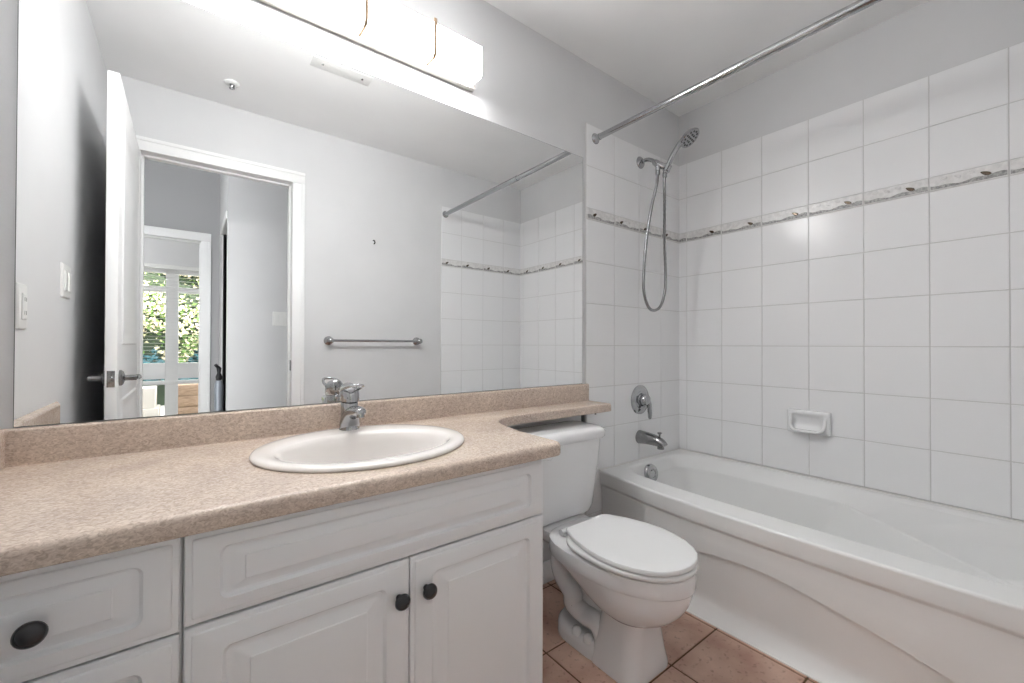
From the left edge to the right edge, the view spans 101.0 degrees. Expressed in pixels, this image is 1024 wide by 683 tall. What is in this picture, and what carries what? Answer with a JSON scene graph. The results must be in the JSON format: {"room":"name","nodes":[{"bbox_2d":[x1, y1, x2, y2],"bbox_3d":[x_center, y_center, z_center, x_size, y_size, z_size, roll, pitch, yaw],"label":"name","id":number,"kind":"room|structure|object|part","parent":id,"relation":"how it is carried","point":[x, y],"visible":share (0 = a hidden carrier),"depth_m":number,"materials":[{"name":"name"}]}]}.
{"room":"bathroom","nodes":[
{"label":"bathroom","id":0,"kind":"room"},
{"bbox_2d":[0,0,679,561],"bbox_3d":[-0.091,-0.123,1.754,2.856,2.462,0.131,0,-1,-37],"label":"wall","id":1,"kind":"structure","parent":0,"point":[530,85],"depth_m":2.03,"materials":[{"name":"paint"}]},
{"bbox_2d":[0,384,588,466],"bbox_3d":[-0.373,0.235,1.455,1.847,0.080,0.019,0,-1,-37],"label":"backsplash","id":2,"kind":"structure","parent":1,"relation":"attached to","point":[63,442],"depth_m":1.15,"materials":[{"name":"beige laminate"}]},
{"bbox_2d":[13,0,582,427],"bbox_3d":[-0.375,-0.344,1.466,1.786,1.076,0.006,0,-1,-37],"label":"mirror","id":3,"kind":"object","parent":1,"relation":"attached to","point":[214,212],"visible":1,"depth_m":1.19,"materials":[{"name":"grey mirror"}]},
{"bbox_2d":[257,0,481,91],"bbox_3d":[-0.475,-1.038,1.337,0.876,0.137,0.094,0,-1,-37],"label":"vanity light","id":4,"kind":"object","parent":1,"relation":"attached to","point":[388,28],"visible":1,"depth_m":1.39,"materials":[{"name":"white glass"}]},
{"bbox_2d":[543,559,553,583],"bbox_3d":[0.062,1.013,1.789,0.727,0.092,0.012,0,-1,-37],"label":"baseboard","id":5,"kind":"structure","parent":1,"relation":"attached to","point":[548,576],"depth_m":1.85,"materials":[{"name":"white paint"}]},
{"bbox_2d":[631,385,651,418],"bbox_3d":[0.705,0.323,2.248,0.156,0.178,0.058,0,-1,-37],"label":"shower valve","id":6,"kind":"object","parent":1,"relation":"attached to","point":[640,398],"visible":1,"depth_m":2.24,"materials":[{"name":"silver metal"}]},
{"bbox_3d":[0.711,0.347,2.243,0.067,0.132,0.043,0,-1,-37],"label":"lever","id":7,"kind":"part","parent":6,"relation":"part of","materials":[{"name":"silver metal"}]},
{"bbox_2d":[635,430,667,449],"bbox_3d":[0.735,0.509,2.203,0.072,0.085,0.164,0,-1,-37],"label":"tub spout","id":8,"kind":"object","parent":1,"relation":"attached to","point":[642,437],"visible":1,"depth_m":2.19,"materials":[{"name":"silver metal"}]},
{"bbox_2d":[636,156,671,172],"bbox_3d":[0.737,-0.927,2.199,0.071,0.142,0.195,0,-1,-31],"label":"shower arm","id":9,"kind":"object","parent":1,"relation":"attached to","point":[640,161],"visible":1,"depth_m":2.15,"materials":[{"name":"silver metal"}]},
{"bbox_3d":[0.718,-0.942,2.221,0.025,0.070,0.134,0,0,-21],"label":"arm","id":10,"kind":"part","parent":9,"relation":"part of","materials":[{"name":"silver metal"}]},
{"bbox_2d":[642,127,698,311],"bbox_3d":[0.812,-0.607,2.142,0.196,0.900,0.232,0,-1,-37],"label":"shower","id":11,"kind":"object","parent":9,"relation":"attached to","point":[689,137],"visible":1,"depth_m":2.16,"materials":[{"name":"silver metal"}]},
{"bbox_3d":[0.851,-0.954,2.109,0.171,0.206,0.097,0,0,-1],"label":"handle","id":12,"kind":"part","parent":11,"relation":"part of","materials":[{"name":"silver metal"}]},
{"bbox_2d":[592,0,882,143],"bbox_3d":[0.868,-0.994,1.462,0.052,0.052,1.515,0,-1,-37],"label":"shower curtain rod","id":13,"kind":"object","parent":1,"relation":"attached to","point":[859,5],"visible":1,"depth_m":1.48,"materials":[{"name":"silver metal"}]},
{"bbox_3d":[0.868,-0.994,1.462,0.028,0.028,1.507,0,-1,-37],"label":"rod","id":14,"kind":"part","parent":13,"relation":"part of","materials":[{"name":"silver metal"}]},
{"bbox_2d":[543,579,818,682],"bbox_3d":[0.391,1.085,1.111,2.856,0.060,1.689,0,-1,-37],"label":"floor","id":15,"kind":"structure","parent":0,"point":[697,651],"depth_m":1.41,"materials":[{"name":"tile"}]},
{"bbox_2d":[0,537,183,682],"bbox_3d":[-0.808,0.677,0.769,0.328,0.742,0.570,0,-1,-37],"label":"base cabinet","id":16,"kind":"object","parent":15,"relation":"on","point":[114,617],"visible":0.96,"depth_m":0.61,"materials":[{"name":"white wood"}]},
{"bbox_3d":[-0.640,0.388,0.562,0.034,0.034,0.034,0,-1,-37],"label":"knob","id":17,"kind":"part","parent":16,"relation":"part of","materials":[{"name":"brown metal"}]},
{"bbox_3d":[-0.660,0.584,0.577,0.322,0.237,0.019,0,-1,-37],"label":"drawer","id":18,"kind":"part","parent":16,"relation":"part of","materials":[{"name":"white wood"}]},
{"bbox_2d":[182,459,542,682],"bbox_3d":[-0.371,0.681,1.104,0.772,0.742,0.570,0,-1,-37],"label":"base cabinet","id":19,"kind":"object","parent":15,"relation":"on","point":[442,581],"visible":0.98,"depth_m":0.87,"materials":[{"name":"white wood"}]},
{"bbox_3d":[-0.376,0.708,0.793,0.382,0.485,0.019,0,-1,-37],"label":"door","id":20,"kind":"part","parent":19,"relation":"part of","materials":[{"name":"white wood"}]},
{"bbox_2d":[0,384,610,576],"bbox_3d":[-0.198,0.294,1.236,1.860,0.200,0.579,0,-1,-37],"label":"countertop","id":21,"kind":"structure","parent":19,"relation":"on","point":[75,491],"depth_m":0.90,"materials":[{"name":"beige laminate"}]},
{"bbox_2d":[339,383,365,430],"bbox_3d":[-0.464,0.195,1.236,0.060,0.148,0.155,0,-1,-37],"label":"faucet","id":22,"kind":"object","parent":21,"relation":"on","point":[351,413],"visible":0.99,"depth_m":1.24,"materials":[{"name":"silver metal"}]},
{"bbox_3d":[-0.472,0.152,1.246,0.060,0.061,0.112,0,-1,-37],"label":"lever","id":23,"kind":"part","parent":22,"relation":"part of","materials":[{"name":"silver metal"}]},
{"bbox_2d":[249,424,463,472],"bbox_3d":[-0.381,0.349,1.105,0.524,0.177,0.460,0,-1,-37],"label":"sink","id":24,"kind":"object","parent":21,"relation":"in","point":[368,447],"visible":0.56,"depth_m":1.15,"materials":[{"name":"white ceramic"}]},
{"bbox_3d":[-0.229,0.538,0.876,0.033,0.033,0.034,0,-1,-37],"label":"knob","id":25,"kind":"part","parent":19,"relation":"part of","materials":[{"name":"brown metal"}]},
{"bbox_3d":[-0.180,0.538,0.914,0.033,0.033,0.034,0,-1,-37],"label":"knob","id":26,"kind":"part","parent":19,"relation":"part of","materials":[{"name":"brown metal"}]},
{"bbox_3d":[-0.070,0.710,1.028,0.382,0.485,0.019,0,-1,-37],"label":"door","id":27,"kind":"part","parent":19,"relation":"part of","materials":[{"name":"white wood"}]},
{"bbox_2d":[516,421,697,682],"bbox_3d":[0.306,0.705,1.515,0.500,0.704,0.719,0,-1,-37],"label":"toilet","id":28,"kind":"object","parent":15,"relation":"on","point":[621,580],"visible":0.91,"depth_m":1.37,"materials":[{"name":"white ceramic"}]},
{"bbox_3d":[0.153,0.377,1.719,0.500,0.046,0.213,0,-1,-37],"label":"tank lid","id":29,"kind":"part","parent":28,"relation":"part of","materials":[{"name":"white ceramic"}]},
{"bbox_3d":[0.150,0.551,1.721,0.468,0.301,0.193,0,-1,-37],"label":"tank","id":30,"kind":"part","parent":28,"relation":"part of","materials":[{"name":"white ceramic"}]},
{"bbox_3d":[0.398,0.683,1.396,0.344,0.017,0.418,0,-1,-37],"label":"seat","id":31,"kind":"part","parent":28,"relation":"part of","materials":[{"name":"white plastic"}]},
{"bbox_3d":[0.397,0.665,1.397,0.332,0.016,0.410,0,-1,-37],"label":"seat lid","id":32,"kind":"part","parent":28,"relation":"part of","materials":[{"name":"white plastic"}]},
{"bbox_2d":[599,448,1023,682],"bbox_3d":[1.147,0.845,1.668,0.769,0.438,1.517,0,-1,-37],"label":"bathtub","id":33,"kind":"object","parent":15,"relation":"on","point":[832,581],"visible":0.89,"depth_m":1.41,"materials":[{"name":"white ceramic"}]},
{"bbox_3d":[0.718,0.679,2.177,0.094,0.094,0.039,0,-1,-37],"label":"overflow plate","id":34,"kind":"part","parent":33,"relation":"part of","materials":[{"name":"silver metal"}]},
{"bbox_2d":[484,0,929,116],"bbox_3d":[0.380,-1.417,1.154,2.896,0.120,1.669,0,-1,-37],"label":"ceiling","id":35,"kind":"structure","parent":0,"point":[659,49],"depth_m":1.85,"materials":[{"name":"paint"}]},
{"bbox_2d":[679,0,1023,520],"bbox_3d":[1.498,-0.117,1.952,0.131,2.462,1.749,0,-1,-37],"label":"wall","id":36,"kind":"structure","parent":0,"point":[851,213],"depth_m":1.80,"materials":[{"name":"tile"}]},
{"bbox_2d":[787,408,830,436],"bbox_3d":[1.371,0.376,1.963,0.059,0.107,0.170,0,-1,-37],"label":"soap dish","id":37,"kind":"object","parent":36,"relation":"attached to","point":[798,420],"visible":1,"depth_m":1.97,"materials":[{"name":"white ceramic"}]}
]}

